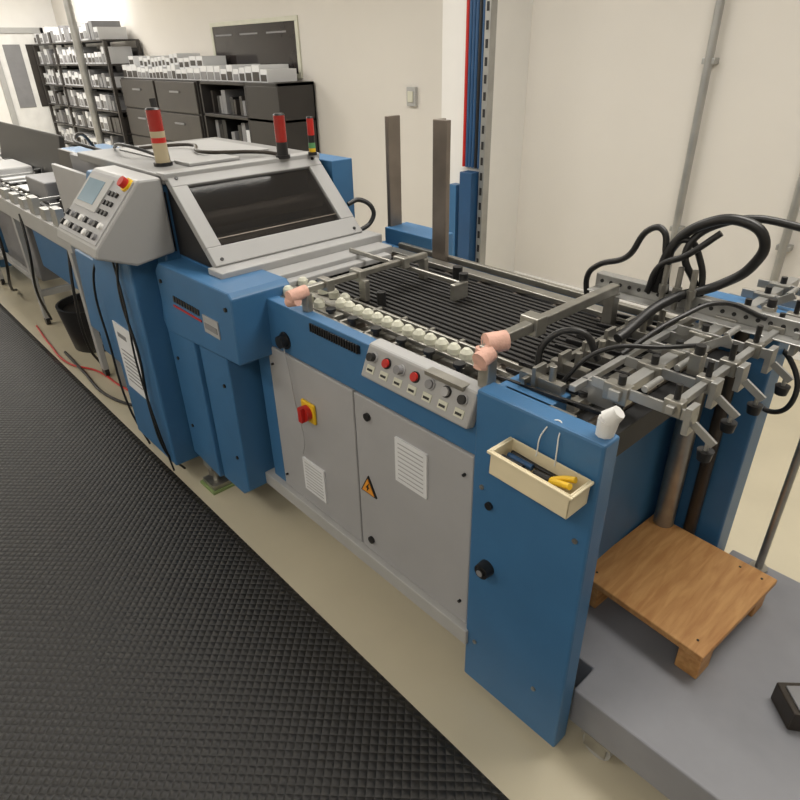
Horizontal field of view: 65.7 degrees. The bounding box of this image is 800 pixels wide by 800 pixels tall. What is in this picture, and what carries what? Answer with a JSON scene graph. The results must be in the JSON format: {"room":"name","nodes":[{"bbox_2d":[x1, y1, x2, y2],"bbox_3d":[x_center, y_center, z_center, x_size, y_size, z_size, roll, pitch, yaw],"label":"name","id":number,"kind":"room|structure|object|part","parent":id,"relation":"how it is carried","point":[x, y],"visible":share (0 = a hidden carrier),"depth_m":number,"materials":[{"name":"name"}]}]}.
{"room":"print shop","nodes":[
{"label":"print shop","id":0,"kind":"room"},
{"bbox_2d":[0,0,72,123],"bbox_3d":[-7.928,-4.530,8.657,6.470,2.900,0.120,-25,37,-35],"label":"wall","id":1,"kind":"structure","parent":0,"point":[13,13],"depth_m":9.86,"materials":[{"name":"white paint"}]},
{"bbox_2d":[0,61,19,125],"bbox_3d":[-6.320,-4.838,10.022,0.080,2.030,0.060,-25,37,-35],"label":"frame","id":2,"kind":"object","parent":1,"relation":"attached to","point":[3,81],"visible":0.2,"depth_m":9.98,"materials":[{"name":"grey paint"}]},
{"bbox_2d":[0,27,42,33],"bbox_3d":[-6.059,-5.818,9.764,0.840,0.080,0.060,-25,37,-35],"label":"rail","id":3,"kind":"structure","parent":1,"relation":"in","point":[3,30],"depth_m":9.77,"materials":[{"name":"white metal"}]},
{"bbox_2d":[0,33,66,142],"bbox_3d":[-6.042,-4.939,10.272,0.690,1.950,0.040,-25,37,-35],"label":"leaf","id":4,"kind":"object","parent":1,"relation":"attached to","point":[39,117],"visible":0.39,"depth_m":10.14,"materials":[{"name":"white plastic"}]},
{"bbox_2d":[2,44,36,107],"bbox_3d":[-6.128,-5.212,9.996,0.250,0.900,0.010,-25,37,-35],"label":"pane","id":5,"kind":"object","parent":4,"relation":"attached to","point":[13,54],"visible":1,"depth_m":9.98,"materials":[{"name":"grey glass"}]},
{"bbox_2d":[25,44,54,106],"bbox_3d":[-5.903,-5.317,10.173,0.200,0.900,0.010,-25,37,-35],"label":"pane","id":6,"kind":"object","parent":4,"relation":"attached to","point":[29,47],"visible":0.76,"depth_m":10.14,"materials":[{"name":"grey glass"}]},
{"bbox_2d":[39,28,63,107],"bbox_3d":[-5.755,-5.102,10.466,0.070,2.030,0.060,-25,37,-35],"label":"frame","id":7,"kind":"object","parent":1,"relation":"attached to","point":[42,32],"visible":0.24,"depth_m":10.21,"materials":[{"name":"grey paint"}]},
{"bbox_2d":[0,265,799,799],"bbox_3d":[-2.688,-0.489,4.334,6.600,0.100,15.600,-25,37,-35],"label":"floor","id":8,"kind":"structure","parent":0,"point":[420,658],"depth_m":2.10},
{"bbox_2d":[0,132,117,375],"bbox_3d":[-2.644,-1.381,4.513,0.673,1.276,4.002,-25,37,-35],"label":"conveyor","id":9,"kind":"object","parent":8,"relation":"on","point":[31,207],"visible":0.49,"depth_m":3.76,"materials":[{"name":"grey metal"}]},
{"bbox_2d":[0,121,64,172],"bbox_3d":[-2.628,-1.817,4.487,0.178,0.294,1.550,-25,37,-35],"label":"panel","id":10,"kind":"object","parent":9,"relation":"on","point":[35,148],"visible":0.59,"depth_m":4.36,"materials":[{"name":"black plastic"}]},
{"bbox_3d":[-2.693,-1.256,4.686,0.630,0.790,3.800,-25,37,-35],"label":"frame","id":11,"kind":"part","parent":9,"relation":"part of","materials":[{"name":"grey paint"}]},
{"bbox_3d":[-1.806,-1.257,3.411,0.040,0.210,0.310,-25,37,-35],"label":"control box panel","id":12,"kind":"part","parent":9,"relation":"part of","materials":[{"name":"grey metal"}]},
{"bbox_2d":[55,293,104,352],"bbox_3d":[-1.915,-0.498,3.932,0.420,0.280,0.420,-25,37,-35],"label":"waste bin","id":13,"kind":"object","parent":8,"relation":"on","point":[65,307],"visible":0.42,"depth_m":3.80,"materials":[{"name":"black plastic"}]},
{"bbox_2d":[36,325,127,390],"bbox_3d":[-1.927,-0.229,3.720,1.607,0.011,0.111,24,38,37],"label":"cable","id":14,"kind":"object","parent":8,"relation":"on","point":[38,328],"visible":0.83,"depth_m":3.68,"materials":[{"name":"plastic"}]},
{"bbox_2d":[63,0,104,143],"bbox_3d":[-4.149,-4.323,8.136,0.200,2.900,0.200,-25,37,-35],"label":"support post","id":15,"kind":"object","parent":8,"relation":"on","point":[68,6],"visible":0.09,"depth_m":8.11,"materials":[{"name":"metal"}]},
{"bbox_2d":[33,21,142,147],"bbox_3d":[-4.612,-4.500,9.369,0.470,2.015,3.090,-25,37,-35],"label":"shelving unit","id":16,"kind":"object","parent":8,"relation":"on","point":[104,65],"visible":0.69,"depth_m":8.93,"materials":[{"name":"metal"}]},
{"bbox_2d":[64,351,131,405],"bbox_3d":[-1.652,-0.090,3.459,1.213,0.015,0.127,22,37,35],"label":"power cable","id":17,"kind":"object","parent":8,"relation":"on","point":[65,352],"visible":0.75,"depth_m":3.45,"materials":[{"name":"black plastic"}]},
{"bbox_2d":[120,78,207,145],"bbox_3d":[-2.745,-3.262,7.766,0.450,1.360,2.120,-25,37,-35],"label":"filing cabinet","id":18,"kind":"object","parent":8,"relation":"on","point":[179,102],"visible":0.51,"depth_m":7.30,"materials":[{"name":"grey metal"}]},
{"bbox_3d":[-3.256,-3.537,7.911,0.025,0.315,1.010,-25,37,-35],"label":"drawer","id":19,"kind":"part","parent":18,"relation":"part of","materials":[{"name":"grey metal"}]},
{"bbox_3d":[-3.262,-3.824,7.749,0.025,0.315,1.010,-25,37,-35],"label":"drawer","id":20,"kind":"part","parent":18,"relation":"part of","materials":[{"name":"grey metal"}]},
{"bbox_3d":[-3.249,-3.249,8.073,0.025,0.315,1.010,-25,37,-35],"label":"drawer","id":21,"kind":"part","parent":18,"relation":"part of","materials":[{"name":"grey metal"}]},
{"bbox_3d":[-2.540,-3.448,7.054,0.025,0.315,1.010,-25,37,-35],"label":"drawer","id":22,"kind":"part","parent":18,"relation":"part of","materials":[{"name":"grey metal"}]},
{"bbox_3d":[-2.534,-3.161,7.216,0.025,0.315,1.010,-25,37,-35],"label":"drawer","id":23,"kind":"part","parent":18,"relation":"part of","materials":[{"name":"grey metal"}]},
{"bbox_2d":[122,53,296,82],"bbox_3d":[-2.274,-3.719,6.908,0.335,0.258,3.450,-25,37,-35],"label":"storage boxes","id":24,"kind":"object","parent":18,"relation":"on","point":[176,66],"visible":1,"depth_m":6.64,"materials":[{"name":"cardboard"}]},
{"bbox_2d":[0,303,508,799],"bbox_3d":[-3.333,-0.305,3.918,1.640,0.014,12.200,-25,37,-35],"label":"anti-fatigue mat","id":25,"kind":"object","parent":8,"relation":"on","point":[148,651],"visible":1,"depth_m":1.89,"materials":[{"name":"black rubber"}]},
{"bbox_2d":[199,81,318,151],"bbox_3d":[-1.466,-2.611,6.559,0.410,1.360,1.530,-25,37,-35],"label":"bookcase","id":26,"kind":"object","parent":8,"relation":"on","point":[240,111],"visible":0.42,"depth_m":6.02,"materials":[{"name":"metal"}]},
{"bbox_2d":[51,98,799,746],"bbox_3d":[-0.261,-0.274,2.254,3.298,1.472,1.092,20,36,33],"label":"machine","id":27,"kind":"object","parent":8,"relation":"on","point":[252,327],"visible":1,"depth_m":1.79,"materials":[{"name":"blue paint"}]},
{"bbox_3d":[-1.048,-0.665,2.124,0.168,0.177,0.370,-25,37,-35],"label":"console plate","id":28,"kind":"part","parent":27,"relation":"part of","materials":[{"name":"grey paint"}]},
{"bbox_2d":[145,98,172,166],"bbox_3d":[-0.856,-0.937,2.176,0.074,0.215,0.104,-25,37,-35],"label":"signal light","id":29,"kind":"object","parent":27,"relation":"on","point":[153,113],"depth_m":2.16,"materials":[{"name":"red plastic"}]},
{"bbox_3d":[-0.804,-1.010,2.507,0.420,0.012,0.650,-25,37,-35],"label":"plate","id":30,"kind":"part","parent":27,"relation":"part of","materials":[{"name":"grey paint"}]},
{"bbox_2d":[165,157,375,267],"bbox_3d":[-0.434,-0.709,2.250,0.720,0.277,0.314,-25,37,-35],"label":"hood","id":31,"kind":"object","parent":27,"relation":"attached to","point":[228,214],"depth_m":2.18,"materials":[{"name":"metal"}]},
{"bbox_2d":[273,113,289,158],"bbox_3d":[-0.437,-0.968,2.273,0.055,0.153,0.055,-25,37,-35],"label":"signal light","id":32,"kind":"object","parent":27,"relation":"on","point":[278,118],"depth_m":2.26,"materials":[{"name":"red plastic"}]},
{"bbox_3d":[-0.361,-0.179,1.899,0.025,0.056,0.056,-25,37,-35],"label":"rail knob","id":33,"kind":"part","parent":27,"relation":"part of","materials":[{"name":"black plastic"}]},
{"bbox_3d":[-0.304,-0.479,2.143,0.670,0.060,0.210,-25,37,-35],"label":"infeed plate","id":34,"kind":"part","parent":27,"relation":"part of","materials":[{"name":"grey paint"}]},
{"bbox_3d":[-0.299,0.043,1.930,0.032,0.052,0.052,-25,37,-35],"label":"isolator knob","id":35,"kind":"part","parent":27,"relation":"part of","materials":[{"name":"red plastic"}]},
{"bbox_3d":[-0.285,0.037,1.941,0.010,0.070,0.070,-25,37,-35],"label":"isolator plate","id":36,"kind":"part","parent":27,"relation":"part of","materials":[{"name":"yellow plastic"}]},
{"bbox_2d":[306,116,316,155],"bbox_3d":[-0.335,-0.994,2.334,0.034,0.135,0.034,-25,37,-35],"label":"signal light","id":37,"kind":"object","parent":27,"relation":"on","point":[309,119],"depth_m":2.33,"materials":[{"name":"red plastic"}]},
{"bbox_2d":[302,456,327,503],"bbox_3d":[-0.285,0.268,2.081,0.008,0.130,0.120,-25,37,-35],"label":"vent","id":38,"kind":"object","parent":27,"relation":"attached to","point":[315,475],"depth_m":2.07,"materials":[{"name":"metal"}]},
{"bbox_3d":[-0.269,0.136,2.003,0.018,0.555,0.440,-25,37,-35],"label":"cabinet door","id":39,"kind":"part","parent":27,"relation":"part of","materials":[{"name":"grey paint"}]},
{"bbox_3d":[-0.132,-0.114,1.703,0.040,0.160,0.970,-25,37,-35],"label":"rail","id":40,"kind":"part","parent":27,"relation":"part of","materials":[{"name":"metal"}]},
{"bbox_2d":[394,436,427,499],"bbox_3d":[0.029,0.178,1.628,0.008,0.140,0.120,-25,37,-35],"label":"vent","id":41,"kind":"object","parent":27,"relation":"attached to","point":[410,458],"depth_m":1.62,"materials":[{"name":"metal"}]},
{"bbox_3d":[0.033,0.293,1.712,0.018,0.555,0.444,-25,37,-35],"label":"cabinet door","id":42,"kind":"part","parent":27,"relation":"part of","materials":[{"name":"grey paint"}]},
{"bbox_3d":[0.047,-0.045,1.487,0.068,0.093,0.370,-25,37,-35],"label":"button panel","id":43,"kind":"part","parent":27,"relation":"part of","materials":[{"name":"grey paint"}]},
{"bbox_3d":[-0.019,-0.190,1.694,0.170,0.037,1.040,-25,37,-35],"label":"marble rail","id":44,"kind":"part","parent":27,"relation":"part of","materials":[{"name":"metal"}]},
{"bbox_3d":[0.203,0.416,1.514,0.030,0.044,0.044,-25,37,-35],"label":"leg knob","id":45,"kind":"part","parent":27,"relation":"part of","materials":[{"name":"black plastic"}]},
{"bbox_3d":[0.360,-0.360,2.120,0.040,0.130,1.280,-25,37,-35],"label":"rail","id":46,"kind":"part","parent":27,"relation":"part of","materials":[{"name":"grey metal"}]},
{"bbox_3d":[0.296,0.375,1.573,0.095,0.910,0.140,-25,37,-35],"label":"leg","id":47,"kind":"part","parent":27,"relation":"part of","materials":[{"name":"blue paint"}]},
{"bbox_2d":[487,419,593,518],"bbox_3d":[0.278,0.117,1.211,0.098,0.140,0.202,-25,37,-35],"label":"tray","id":48,"kind":"object","parent":27,"relation":"attached to","point":[563,502],"visible":0.95,"depth_m":1.21,"materials":[{"name":"white plastic"}]},
{"bbox_2d":[502,454,524,467],"bbox_3d":[0.251,0.142,1.224,0.024,0.021,0.132,-24,36,-34],"label":"screwdriver","id":49,"kind":"object","parent":48,"relation":"in","point":[503,455],"visible":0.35,"depth_m":1.24,"materials":[{"name":"black plastic"}]},
{"bbox_2d":[507,450,557,476],"bbox_3d":[0.265,0.133,1.248,0.026,0.018,0.111,-25,37,-35],"label":"screwdriver","id":50,"kind":"object","parent":48,"relation":"in","point":[530,465],"visible":0.84,"depth_m":1.25,"materials":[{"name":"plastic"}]},
{"bbox_2d":[532,469,577,489],"bbox_3d":[0.294,0.153,1.194,0.038,0.039,0.096,-25,37,-35],"label":"pliers","id":51,"kind":"object","parent":48,"relation":"in","point":[561,481],"visible":0.91,"depth_m":1.18,"materials":[{"name":"yellow plastic"}]},
{"bbox_3d":[0.303,0.159,1.177,0.014,0.035,0.059,-15,32,-22],"label":"handle","id":52,"kind":"part","parent":51,"relation":"part of","materials":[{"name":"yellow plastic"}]},
{"bbox_3d":[0.312,0.153,1.187,0.054,0.033,0.016,19,35,31],"label":"handle","id":53,"kind":"part","parent":51,"relation":"part of","materials":[{"name":"yellow plastic"}]},
{"bbox_3d":[0.298,0.424,1.470,0.055,0.925,0.310,-25,37,-35],"label":"leg","id":54,"kind":"part","parent":27,"relation":"part of","materials":[{"name":"blue paint"}]},
{"bbox_3d":[0.572,0.275,1.728,0.660,0.800,0.040,-25,37,-35],"label":"panel","id":55,"kind":"part","parent":27,"relation":"part of","materials":[{"name":"blue paint"}]},
{"bbox_3d":[0.920,0.179,1.884,0.100,1.000,0.240,-25,37,-35],"label":"leg","id":56,"kind":"part","parent":27,"relation":"part of","materials":[{"name":"blue paint"}]},
{"bbox_2d":[569,550,799,799],"bbox_3d":[1.206,0.923,1.367,0.790,0.200,1.700,-25,37,-35],"label":"platform","id":57,"kind":"object","parent":8,"relation":"on","point":[720,734],"visible":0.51,"depth_m":1.52,"materials":[{"name":"paint"}]},
{"bbox_2d":[589,514,776,678],"bbox_3d":[0.776,0.536,1.765,0.400,0.101,0.375,-22,36,-32],"label":"wooden pallet","id":58,"kind":"object","parent":57,"relation":"on","point":[689,590],"visible":0.92,"depth_m":1.71,"materials":[{"name":"brown wood"}]},
{"bbox_2d":[749,438,799,573],"bbox_3d":[1.080,0.174,1.693,0.050,0.790,0.050,-25,37,-35],"label":"pole","id":59,"kind":"object","parent":57,"relation":"on","point":[759,564],"visible":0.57,"depth_m":1.77,"materials":[{"name":"grey metal"}]},
{"bbox_2d":[771,682,799,730],"bbox_3d":[0.960,0.725,1.458,0.113,0.066,0.098,0,29,3],"label":"block","id":60,"kind":"object","parent":57,"relation":"on","point":[785,696],"visible":1,"depth_m":1.46,"materials":[{"name":"grey paint"}]},
{"bbox_2d":[51,0,799,314],"bbox_3d":[-0.316,-2.883,5.428,0.120,2.900,15.500,-25,37,-35],"label":"wall","id":61,"kind":"structure","parent":0,"point":[612,90],"depth_m":4.04,"materials":[{"name":"paint"}]},
{"bbox_2d":[209,15,302,78],"bbox_3d":[-1.517,-3.622,6.399,0.015,0.520,1.700,-25,37,-35],"label":"frame","id":62,"kind":"object","parent":61,"relation":"attached to","point":[294,18],"visible":0.77,"depth_m":6.00,"materials":[{"name":"beige plastic"}]},
{"bbox_2d":[212,21,298,73],"bbox_3d":[-1.516,-3.623,6.400,0.010,0.440,1.600,-25,37,-35],"label":"pane","id":63,"kind":"object","parent":62,"relation":"in","point":[261,48],"depth_m":6.30,"materials":[{"name":"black glass"}]},
{"bbox_3d":[-1.558,-3.760,6.366,0.003,0.015,1.390,-25,37,-35],"label":"blind strips","id":64,"kind":"part","parent":63,"relation":"part of","materials":[{"name":"white plastic"}]},
{"bbox_2d":[407,87,417,105],"bbox_3d":[0.094,-2.457,5.022,0.040,0.140,0.100,-25,37,-35],"label":"switch box","id":65,"kind":"object","parent":61,"relation":"attached to","point":[412,100],"visible":1,"depth_m":5.00,"materials":[{"name":"grey paint"}]},
{"bbox_2d":[513,271,799,360],"bbox_3d":[2.894,0.053,2.973,0.015,0.070,5.920,-25,37,-35],"label":"baseboard","id":66,"kind":"structure","parent":61,"relation":"attached to","point":[796,356],"depth_m":4.43,"materials":[{"name":"white paint"}]},
{"bbox_2d":[659,0,724,311],"bbox_3d":[1.677,-1.776,3.385,0.072,2.900,0.070,-25,37,-35],"label":"pipe","id":67,"kind":"object","parent":61,"relation":"attached to","point":[709,60],"visible":0.78,"depth_m":3.46,"materials":[{"name":"metal"}]},
{"bbox_2d":[769,173,799,280],"bbox_3d":[2.089,-1.562,2.989,0.072,2.900,0.070,-25,37,-35],"label":"pipe","id":68,"kind":"object","parent":61,"relation":"attached to","point":[783,247],"visible":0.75,"depth_m":3.36,"materials":[{"name":"metal"}]},
{"bbox_2d":[441,0,532,271],"bbox_3d":[0.580,-2.246,4.262,0.350,2.900,0.470,-25,37,-35],"label":"wall pillar","id":69,"kind":"structure","parent":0,"point":[513,29],"depth_m":4.26,"materials":[{"name":"white paint"}]},
{"bbox_2d":[449,170,478,261],"bbox_3d":[0.456,-1.246,4.582,0.090,0.850,0.230,-25,37,-35],"label":"conduit","id":70,"kind":"object","parent":69,"relation":"attached to","point":[463,203],"visible":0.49,"depth_m":4.48,"materials":[{"name":"metal"}]},
{"bbox_2d":[462,0,485,168],"bbox_3d":[0.483,-2.527,3.879,0.025,2.030,0.165,-25,37,-35],"label":"cable bundle","id":71,"kind":"object","parent":69,"relation":"attached to","point":[475,11],"visible":0.93,"depth_m":4.11,"materials":[{"name":"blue plastic"}]},
{"bbox_2d":[475,0,497,264],"bbox_3d":[0.571,-2.100,4.004,0.063,2.900,0.045,-25,37,-35],"label":"channel","id":72,"kind":"object","parent":69,"relation":"attached to","point":[491,5],"visible":0.85,"depth_m":4.14,"materials":[{"name":"metal"}]}
]}

